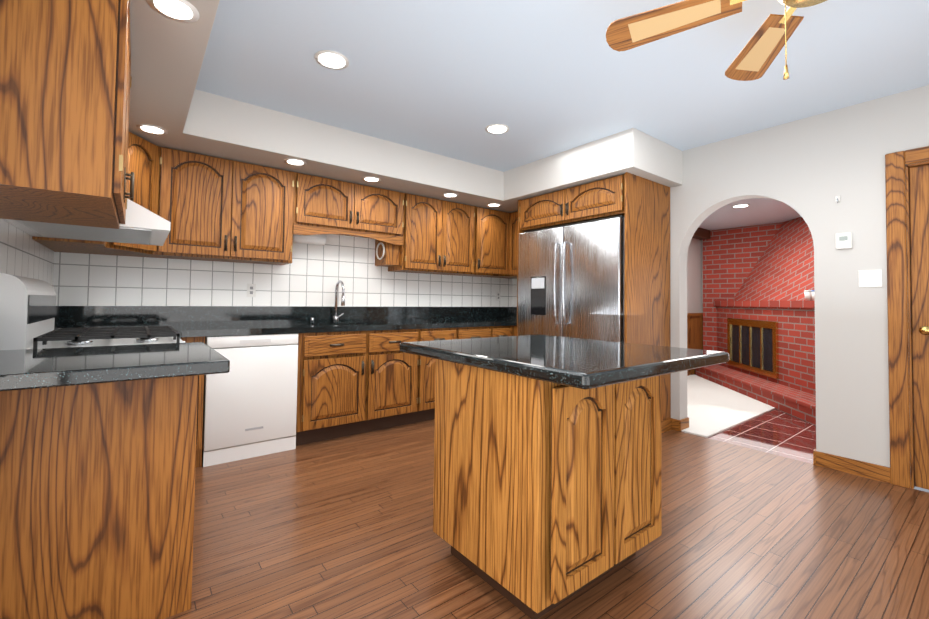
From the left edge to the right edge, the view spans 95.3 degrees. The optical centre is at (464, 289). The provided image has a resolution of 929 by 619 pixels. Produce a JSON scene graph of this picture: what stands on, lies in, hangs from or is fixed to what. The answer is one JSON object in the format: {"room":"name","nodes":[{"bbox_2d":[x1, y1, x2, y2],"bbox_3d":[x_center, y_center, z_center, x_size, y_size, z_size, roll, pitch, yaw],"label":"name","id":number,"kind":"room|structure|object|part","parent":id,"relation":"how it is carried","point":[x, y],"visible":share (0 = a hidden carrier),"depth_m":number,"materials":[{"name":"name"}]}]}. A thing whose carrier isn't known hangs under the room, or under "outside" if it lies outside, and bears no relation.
{"room":"kitchen","nodes":[
{"label":"kitchen","id":0,"kind":"room"},
{"bbox_2d":[0,0,131,228],"bbox_3d":[-1.454,-0.669,1.499,0.403,0.778,0.756,2,-2,-38],"label":"upper cabinet","id":1,"kind":"object","parent":0,"relation":"attached to","point":[66,78],"depth_m":1.25,"materials":[{"name":"brown wood"}]},
{"bbox_2d":[3,198,170,245],"bbox_3d":[-1.858,-0.365,2.144,0.570,0.173,0.756,2,-2,-38],"label":"range hood","id":2,"kind":"object","parent":1,"relation":"attached to","point":[143,225],"visible":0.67,"depth_m":2.01,"materials":[{"name":"white metal"}]},
{"bbox_3d":[-1.177,-0.668,1.477,0.050,0.740,0.358,2,-2,-38],"label":"door","id":3,"kind":"part","parent":1,"relation":"part of","materials":[{"name":"brown wood"}]},
{"bbox_3d":[-1.401,-0.662,1.766,0.050,0.740,0.358,2,-2,-38],"label":"door","id":4,"kind":"part","parent":1,"relation":"part of","materials":[{"name":"brown wood"}]},
{"bbox_2d":[32,236,107,247],"bbox_3d":[-2.259,-0.652,2.448,0.292,0.778,0.196,2,-2,-38],"label":"upper cabinet","id":5,"kind":"object","parent":0,"relation":"attached to","point":[52,242],"depth_m":2.43,"materials":[{"name":"brown wood"}]},
{"bbox_2d":[42,244,155,256],"bbox_3d":[-2.408,-0.643,2.838,0.534,0.778,0.602,2,-2,-38],"label":"upper cabinet","id":6,"kind":"object","parent":0,"relation":"attached to","point":[136,252],"depth_m":2.87,"materials":[{"name":"brown wood"}]},
{"bbox_2d":[108,133,163,251],"bbox_3d":[-2.171,-0.642,2.811,0.234,0.739,0.296,2,-2,-38],"label":"upper cabinet","id":7,"kind":"object","parent":0,"relation":"attached to","point":[147,158],"depth_m":2.88,"materials":[{"name":"brown wood"}]},
{"bbox_3d":[-2.169,-0.642,2.814,0.245,0.740,0.298,2,-2,-38],"label":"door","id":8,"kind":"part","parent":7,"relation":"part of","materials":[{"name":"brown wood"}]},
{"bbox_2d":[148,147,295,264],"bbox_3d":[-1.904,-0.621,3.397,0.948,0.778,0.333,2,-2,-38],"label":"upper cabinet","id":9,"kind":"object","parent":0,"relation":"attached to","point":[217,209],"depth_m":3.25,"materials":[{"name":"brown wood"}]},
{"bbox_3d":[-1.978,-0.631,3.124,0.453,0.740,0.050,2,-2,-38],"label":"door","id":10,"kind":"part","parent":9,"relation":"part of","materials":[{"name":"brown wood"}]},
{"bbox_3d":[-1.613,-0.618,3.406,0.453,0.740,0.050,2,-2,-38],"label":"door","id":11,"kind":"part","parent":9,"relation":"part of","materials":[{"name":"brown wood"}]},
{"bbox_2d":[56,306,511,327],"bbox_3d":[-1.090,0.246,4.209,4.304,0.150,0.020,2,-2,-38],"label":"backsplash","id":12,"kind":"structure","parent":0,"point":[66,316],"depth_m":3.58,"materials":[{"name":"black stone"}]},
{"bbox_2d":[296,172,407,239],"bbox_3d":[-1.112,-0.759,4.013,1.050,0.447,0.333,2,-2,-38],"label":"upper cabinet","id":13,"kind":"object","parent":0,"relation":"attached to","point":[324,206],"depth_m":3.85,"materials":[{"name":"brown wood"}]},
{"bbox_3d":[-1.212,-0.769,3.720,0.509,0.410,0.050,2,-2,-38],"label":"door","id":14,"kind":"part","parent":13,"relation":"part of","materials":[{"name":"brown wood"}]},
{"bbox_3d":[-0.803,-0.755,4.036,0.509,0.410,0.050,2,-2,-38],"label":"door","id":15,"kind":"part","parent":13,"relation":"part of","materials":[{"name":"brown wood"}]},
{"bbox_2d":[129,0,682,212],"bbox_3d":[-0.120,-1.155,3.018,4.360,0.312,3.150,2,-2,-38],"label":"soffit","id":16,"kind":"structure","parent":0,"point":[167,56],"depth_m":3.34,"materials":[{"name":"white paint"}]},
{"bbox_2d":[136,124,167,134],"bbox_3d":[-2.009,-1.028,2.723,0.164,0.007,0.164,2,-2,-38],"label":"recessed light","id":17,"kind":"object","parent":16,"relation":"in","point":[151,129],"visible":1,"depth_m":2.71,"materials":[{"name":"white plastic"}]},
{"bbox_2d":[147,0,198,22],"bbox_3d":[-1.085,-1.050,1.579,0.164,0.007,0.164,2,-2,-38],"label":"recessed light","id":18,"kind":"object","parent":16,"relation":"in","point":[184,11],"visible":1,"depth_m":1.59,"materials":[{"name":"white plastic"}]},
{"bbox_2d":[284,158,306,165],"bbox_3d":[-1.332,-1.002,3.335,0.164,0.007,0.164,2,-2,-38],"label":"recessed light","id":19,"kind":"object","parent":16,"relation":"in","point":[293,161],"visible":1,"depth_m":3.32,"materials":[{"name":"white plastic"}]},
{"bbox_2d":[362,176,380,181],"bbox_3d":[-0.833,-0.984,3.784,0.164,0.007,0.164,2,-2,-38],"label":"recessed light","id":20,"kind":"object","parent":16,"relation":"in","point":[371,179],"visible":1,"depth_m":3.78,"materials":[{"name":"white plastic"}]},
{"bbox_2d":[442,193,457,196],"bbox_3d":[-0.145,-0.960,4.316,0.164,0.007,0.164,2,-2,-38],"label":"recessed light","id":21,"kind":"object","parent":16,"relation":"in","point":[450,195],"visible":1,"depth_m":4.31,"materials":[{"name":"white plastic"}]},
{"bbox_2d":[487,203,500,206],"bbox_3d":[0.329,-0.943,4.733,0.164,0.007,0.164,2,-2,-38],"label":"recessed light","id":22,"kind":"object","parent":16,"relation":"in","point":[493,205],"visible":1,"depth_m":4.74,"materials":[{"name":"white plastic"}]},
{"bbox_2d":[388,194,475,275],"bbox_3d":[-0.339,-0.567,4.608,0.910,0.778,0.333,2,-2,-38],"label":"upper cabinet","id":23,"kind":"object","parent":0,"relation":"attached to","point":[441,238],"depth_m":4.44,"materials":[{"name":"brown wood"}]},
{"bbox_3d":[-0.411,-0.577,4.336,0.439,0.740,0.050,2,-2,-38],"label":"door","id":24,"kind":"part","parent":23,"relation":"part of","materials":[{"name":"brown wood"}]},
{"bbox_3d":[-0.058,-0.565,4.609,0.439,0.740,0.050,2,-2,-38],"label":"door","id":25,"kind":"part","parent":23,"relation":"part of","materials":[{"name":"brown wood"}]},
{"bbox_2d":[476,207,511,278],"bbox_3d":[0.246,-0.547,5.060,0.570,0.778,0.333,2,-2,-38],"label":"upper cabinet","id":26,"kind":"object","parent":0,"relation":"attached to","point":[491,225],"depth_m":4.91,"materials":[{"name":"brown wood"}]},
{"bbox_3d":[0.350,-0.551,4.924,0.528,0.740,0.050,2,-2,-38],"label":"door","id":27,"kind":"part","parent":26,"relation":"part of","materials":[{"name":"brown wood"}]},
{"bbox_3d":[0.672,-0.548,4.901,0.050,0.740,0.498,2,-2,-38],"label":"door","id":28,"kind":"part","parent":26,"relation":"part of","materials":[{"name":"brown wood"}]},
{"bbox_2d":[165,409,928,618],"bbox_3d":[2.398,1.278,2.581,8.240,0.060,7.150,2,-2,-38],"label":"floor","id":29,"kind":"structure","parent":0,"point":[339,528],"depth_m":2.03,"materials":[{"name":"brown wood"}]},
{"bbox_2d":[0,273,184,349],"bbox_3d":[-1.817,0.567,2.158,0.703,1.235,0.756,2,-2,-38],"label":"range","id":30,"kind":"object","parent":29,"relation":"on","point":[27,312],"visible":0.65,"depth_m":1.89,"materials":[{"name":"white metal"}]},
{"bbox_2d":[0,376,203,618],"bbox_3d":[-1.432,0.731,1.603,0.642,0.886,0.576,2,-2,-38],"label":"base cabinet","id":31,"kind":"object","parent":29,"relation":"on","point":[100,454],"depth_m":1.41,"materials":[{"name":"brown wood"}]},
{"bbox_2d":[0,340,229,391],"bbox_3d":[-1.338,0.265,1.564,0.717,0.045,0.766,2,-2,-38],"label":"countertop","id":32,"kind":"structure","parent":31,"relation":"on","point":[23,370],"depth_m":1.40,"materials":[{"name":"black stone"}]},
{"bbox_2d":[184,336,204,466],"bbox_3d":[-2.027,0.765,3.067,0.169,0.886,0.663,2,-2,-38],"label":"base cabinet","id":33,"kind":"object","parent":29,"relation":"on","point":[185,337],"depth_m":2.85,"materials":[{"name":"brown wood"}]},
{"bbox_3d":[-1.832,0.718,2.813,0.163,0.700,0.020,2,-2,-38],"label":"door","id":34,"kind":"part","parent":33,"relation":"part of","materials":[{"name":"brown wood"}]},
{"bbox_2d":[202,333,297,466],"bbox_3d":[-1.712,0.778,3.306,0.606,0.881,0.628,2,-2,-38],"label":"dishwasher","id":35,"kind":"object","parent":29,"relation":"on","point":[250,404],"visible":0.77,"depth_m":3.05,"materials":[{"name":"white metal"}]},
{"bbox_2d":[284,328,423,445],"bbox_3d":[-1.045,0.799,3.825,1.069,0.886,0.667,2,-2,-38],"label":"base cabinet","id":36,"kind":"object","parent":29,"relation":"on","point":[351,381],"depth_m":3.53,"materials":[{"name":"brown wood"}]},
{"bbox_2d":[54,320,517,339],"bbox_3d":[-0.847,0.337,3.891,4.344,0.045,0.818,2,-2,-38],"label":"countertop","id":37,"kind":"structure","parent":36,"relation":"on","point":[328,326],"depth_m":3.41,"materials":[{"name":"black stone"}]},
{"bbox_2d":[311,280,344,322],"bbox_3d":[-1.233,0.112,3.914,0.313,0.397,0.213,2,-2,-38],"label":"faucet","id":38,"kind":"object","parent":37,"relation":"on","point":[335,318],"visible":1,"depth_m":4.00,"materials":[{"name":"silver metal"}]},
{"bbox_3d":[-1.038,0.825,3.407,0.518,0.540,0.050,2,-2,-38],"label":"door","id":39,"kind":"part","parent":36,"relation":"part of","materials":[{"name":"brown wood"}]},
{"bbox_3d":[-1.029,0.450,3.419,0.510,0.160,0.052,2,-2,-38],"label":"drawer","id":40,"kind":"part","parent":36,"relation":"part of","materials":[{"name":"brown wood"}]},
{"bbox_3d":[-0.616,0.839,3.733,0.488,0.540,0.050,2,-2,-38],"label":"door","id":41,"kind":"part","parent":36,"relation":"part of","materials":[{"name":"brown wood"}]},
{"bbox_3d":[-0.614,0.464,3.740,0.480,0.160,0.052,2,-2,-38],"label":"drawer","id":42,"kind":"part","parent":36,"relation":"part of","materials":[{"name":"brown wood"}]},
{"bbox_2d":[420,324,495,421],"bbox_3d":[-0.270,0.825,4.424,0.890,0.886,0.667,2,-2,-38],"label":"base cabinet","id":43,"kind":"object","parent":29,"relation":"on","point":[466,331],"depth_m":4.01,"materials":[{"name":"brown wood"}]},
{"bbox_3d":[-0.247,0.852,4.018,0.418,0.540,0.050,2,-2,-38],"label":"door","id":44,"kind":"part","parent":43,"relation":"part of","materials":[{"name":"brown wood"}]},
{"bbox_3d":[-0.238,0.477,4.030,0.410,0.160,0.052,2,-2,-38],"label":"drawer","id":45,"kind":"part","parent":43,"relation":"part of","materials":[{"name":"brown wood"}]},
{"bbox_3d":[0.114,0.489,4.302,0.420,0.160,0.052,2,-2,-38],"label":"drawer","id":46,"kind":"part","parent":43,"relation":"part of","materials":[{"name":"brown wood"}]},
{"bbox_2d":[496,324,515,336],"bbox_3d":[0.199,0.841,4.786,0.295,0.886,0.667,2,-2,-38],"label":"base cabinet","id":47,"kind":"object","parent":29,"relation":"on","point":[502,330],"depth_m":4.57,"materials":[{"name":"brown wood"}]},
{"bbox_3d":[0.414,0.499,4.535,0.280,0.160,0.052,2,-2,-38],"label":"drawer","id":48,"kind":"part","parent":47,"relation":"part of","materials":[{"name":"brown wood"}]},
{"bbox_2d":[399,335,728,618],"bbox_3d":[0.417,0.740,1.994,1.040,0.935,1.130,2,-2,-38],"label":"kitchen island","id":49,"kind":"object","parent":29,"relation":"on","point":[547,473],"visible":1,"depth_m":1.62,"materials":[{"name":"brown wood"}]},
{"bbox_3d":[0.440,0.705,1.549,0.349,0.720,0.020,2,-2,-38],"label":"door","id":50,"kind":"part","parent":49,"relation":"part of","materials":[{"name":"brown wood"}]},
{"bbox_3d":[0.725,0.714,1.769,0.349,0.720,0.020,2,-2,-38],"label":"door","id":51,"kind":"part","parent":49,"relation":"part of","materials":[{"name":"brown wood"}]},
{"bbox_2d":[518,215,624,341],"bbox_3d":[1.177,0.329,4.139,0.816,1.873,1.180,2,-2,-38],"label":"fridge","id":52,"kind":"object","parent":29,"relation":"on","point":[571,280],"visible":0.5,"depth_m":3.83,"materials":[{"name":"grey metal"}]},
{"bbox_2d":[682,374,774,437],"bbox_3d":[3.021,1.328,5.337,3.576,0.012,1.548,2,-2,-38],"label":"carpet floor","id":53,"kind":"structure","parent":29,"relation":"on","point":[713,408],"depth_m":4.65,"materials":[{"name":"white carpet"}]},
{"bbox_2d":[695,217,815,424],"bbox_3d":[3.639,0.162,5.282,2.726,2.356,2.361,2,-2,-38],"label":"fireplace","id":54,"kind":"object","parent":29,"relation":"on","point":[758,318],"visible":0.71,"depth_m":5.74,"materials":[{"name":"brick"}]},
{"bbox_2d":[804,290,811,299],"bbox_3d":[3.874,0.069,4.760,0.086,0.112,0.088,2,-2,-38],"label":"cup","id":55,"kind":"object","parent":54,"relation":"on","point":[808,294],"visible":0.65,"depth_m":4.73,"materials":[{"name":"white plastic"}]},
{"bbox_2d":[195,0,928,171],"bbox_3d":[2.430,-1.341,2.655,8.240,0.100,7.150,2,-2,-38],"label":"ceiling","id":56,"kind":"structure","parent":0,"point":[540,79],"depth_m":2.54,"materials":[{"name":"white paint"}]},
{"bbox_2d":[314,50,348,69],"bbox_3d":[-0.771,-1.331,2.460,0.194,0.007,0.194,2,-2,-38],"label":"recessed light","id":57,"kind":"object","parent":56,"relation":"in","point":[331,59],"visible":1,"depth_m":2.45,"materials":[{"name":"white plastic"}]},
{"bbox_2d":[485,124,508,133],"bbox_3d":[0.263,-1.291,3.411,0.194,0.007,0.194,2,-2,-38],"label":"recessed light","id":58,"kind":"object","parent":56,"relation":"in","point":[497,128],"visible":1,"depth_m":3.40,"materials":[{"name":"white plastic"}]},
{"bbox_2d":[606,0,826,80],"bbox_3d":[1.196,-1.035,1.439,1.335,0.609,1.380,2,-2,-38],"label":"fan","id":59,"kind":"object","parent":56,"relation":"hanging from","point":[760,51],"visible":1,"depth_m":1.76,"materials":[{"name":"brown wood"}]},
{"bbox_3d":[0.887,-1.097,1.696,0.620,0.009,0.170,0,-16,32],"label":"blade","id":60,"kind":"part","parent":59,"relation":"part of","materials":[{"name":"brown wood"}]},
{"bbox_3d":[1.334,-1.086,1.875,0.170,0.009,0.620,15,2,14],"label":"blade","id":61,"kind":"part","parent":59,"relation":"part of","materials":[{"name":"brown wood"}]},
{"bbox_3d":[1.233,-1.033,1.476,0.230,0.609,0.230,2,-2,-38],"label":"motor","id":62,"kind":"part","parent":59,"relation":"part of","materials":[{"name":"gold metal"}]},
{"bbox_2d":[687,238,702,375],"bbox_3d":[2.584,0.079,6.080,3.430,2.540,0.180,2,-2,-38],"label":"wall","id":63,"kind":"structure","parent":0,"point":[694,304],"depth_m":6.90,"materials":[{"name":"grey paint"}]},
{"bbox_2d":[702,240,702,312],"bbox_3d":[4.771,0.109,6.179,0.150,2.540,2.700,2,-2,-38],"label":"wall","id":64,"kind":"structure","parent":0,"point":[702,276],"depth_m":7.09,"materials":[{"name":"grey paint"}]},
{"bbox_2d":[699,198,800,230],"bbox_3d":[3.429,-1.117,5.163,3.580,0.180,2.700,2,-2,-38],"label":"ceiling","id":65,"kind":"structure","parent":0,"point":[759,211],"depth_m":5.72,"materials":[{"name":"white paint"}]},
{"bbox_2d":[692,227,710,239],"bbox_3d":[2.658,-0.943,5.978,3.365,0.139,0.158,2,-2,-38],"label":"beam","id":66,"kind":"structure","parent":65,"relation":"attached to","point":[701,234],"depth_m":6.81,"materials":[{"name":"brown wood"}]},
{"bbox_2d":[731,204,749,207],"bbox_3d":[3.390,-1.022,5.194,0.194,0.007,0.194,2,-2,-38],"label":"recessed light","id":67,"kind":"object","parent":65,"relation":"in","point":[740,205],"visible":0.94,"depth_m":5.17,"materials":[{"name":"white plastic"}]},
{"bbox_2d":[670,85,928,471],"bbox_3d":[2.782,-0.009,2.902,0.150,2.540,6.850,2,-2,-38],"label":"wall","id":68,"kind":"structure","parent":0,"point":[808,169],"depth_m":2.99,"materials":[{"name":"grey paint"}]},
{"bbox_2d":[512,279,516,306],"bbox_3d":[0.890,-0.276,5.234,0.005,1.300,0.845,2,-2,-38],"label":"wall tile","id":69,"kind":"structure","parent":68,"relation":"attached to","point":[514,292],"depth_m":5.52,"materials":[{"name":"white tile"}]},
{"bbox_2d":[512,308,517,319],"bbox_3d":[0.870,0.298,5.208,0.020,0.150,0.798,2,-2,-38],"label":"backsplash","id":70,"kind":"structure","parent":68,"relation":"attached to","point":[514,310],"depth_m":5.47,"materials":[{"name":"black stone"}]},
{"bbox_2d":[508,212,523,279],"bbox_3d":[0.830,-0.541,5.008,0.373,0.778,0.506,2,-2,-38],"label":"upper cabinet","id":71,"kind":"object","parent":68,"relation":"attached to","point":[512,234],"depth_m":5.05,"materials":[{"name":"brown wood"}]},
{"bbox_2d":[516,172,669,231],"bbox_3d":[1.233,-0.784,4.203,0.733,0.328,1.220,2,-2,-38],"label":"upper cabinet","id":72,"kind":"object","parent":68,"relation":"attached to","point":[644,203],"depth_m":3.78,"materials":[{"name":"brown wood"}]},
{"bbox_3d":[0.756,-0.791,4.214,0.050,0.290,0.594,2,-2,-38],"label":"door","id":73,"kind":"part","parent":72,"relation":"part of","materials":[{"name":"brown wood"}]},
{"bbox_3d":[1.124,-0.800,3.738,0.050,0.290,0.594,2,-2,-38],"label":"door","id":74,"kind":"part","parent":72,"relation":"part of","materials":[{"name":"brown wood"}]},
{"bbox_2d":[671,417,890,483],"bbox_3d":[3.401,1.195,2.036,0.165,0.100,4.758,2,-2,-38],"label":"baseboard","id":75,"kind":"structure","parent":68,"relation":"attached to","point":[857,467],"depth_m":2.91,"materials":[{"name":"brown wood"}]},
{"bbox_2d":[835,196,839,202],"bbox_3d":[2.630,-0.633,2.983,0.024,0.050,0.025,2,-2,-38],"label":"hook","id":76,"kind":"object","parent":68,"relation":"attached to","point":[837,199],"visible":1,"depth_m":2.98,"materials":[{"name":"white plastic"}]},
{"bbox_2d":[836,232,851,248],"bbox_3d":[2.645,-0.339,2.951,0.024,0.110,0.085,2,-2,-38],"label":"thermostat","id":77,"kind":"object","parent":68,"relation":"attached to","point":[843,240],"visible":1,"depth_m":2.94,"materials":[{"name":"white plastic"}]},
{"bbox_2d":[858,269,881,286],"bbox_3d":[2.727,-0.073,2.845,0.010,0.115,0.115,2,-2,-38],"label":"switch plate","id":78,"kind":"object","parent":68,"relation":"attached to","point":[870,278],"visible":1,"depth_m":2.84,"materials":[{"name":"white plastic"}]},
{"bbox_2d":[885,146,928,488],"bbox_3d":[3.156,0.177,2.410,0.190,2.150,1.040,2,-2,-38],"label":"door frame","id":79,"kind":"structure","parent":68,"relation":"attached to","point":[901,401],"depth_m":2.72,"materials":[{"name":"brown wood"}]},
{"bbox_2d":[909,164,928,489],"bbox_3d":[3.104,0.224,2.369,0.120,2.037,0.830,2,-2,-38],"label":"door leaf","id":80,"kind":"structure","parent":68,"relation":"in","point":[919,203],"depth_m":2.68,"materials":[{"name":"brown wood"}]},
{"bbox_3d":[-0.784,-0.131,0.144,0.150,2.540,7.150,2,-2,-38],"label":"wall","id":81,"kind":"structure","parent":0,"visible":0},
{"bbox_2d":[0,219,53,285],"bbox_3d":[-2.095,-0.405,1.977,0.005,1.300,2.345,2,-2,-38],"label":"wall tile","id":82,"kind":"structure","parent":81,"relation":"attached to","point":[23,254],"depth_m":2.12,"materials":[{"name":"white tile"}]},
{"bbox_3d":[-1.084,-0.015,4.336,4.510,2.540,0.150,2,-2,-38],"label":"wall","id":83,"kind":"structure","parent":0,"visible":0},
{"bbox_2d":[53,234,511,306],"bbox_3d":[-1.092,-0.328,4.238,4.360,1.300,0.005,2,-2,-38],"label":"wall tiles","id":84,"kind":"structure","parent":83,"relation":"attached to","point":[311,274],"depth_m":3.78,"materials":[{"name":"white tile"}]},
{"bbox_2d":[247,284,255,296],"bbox_3d":[-1.837,0.009,3.648,0.070,0.115,0.006,2,-2,-38],"label":"electrical outlet","id":85,"kind":"object","parent":84,"relation":"attached to","point":[251,290],"visible":1,"depth_m":3.65,"materials":[{"name":"white plastic"}]},
{"bbox_2d":[496,292,499,300],"bbox_3d":[0.433,0.086,5.404,0.070,0.115,0.006,2,-2,-38],"label":"electrical outlet","id":86,"kind":"object","parent":84,"relation":"attached to","point":[497,296],"visible":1,"depth_m":5.40,"materials":[{"name":"white plastic"}]}
]}

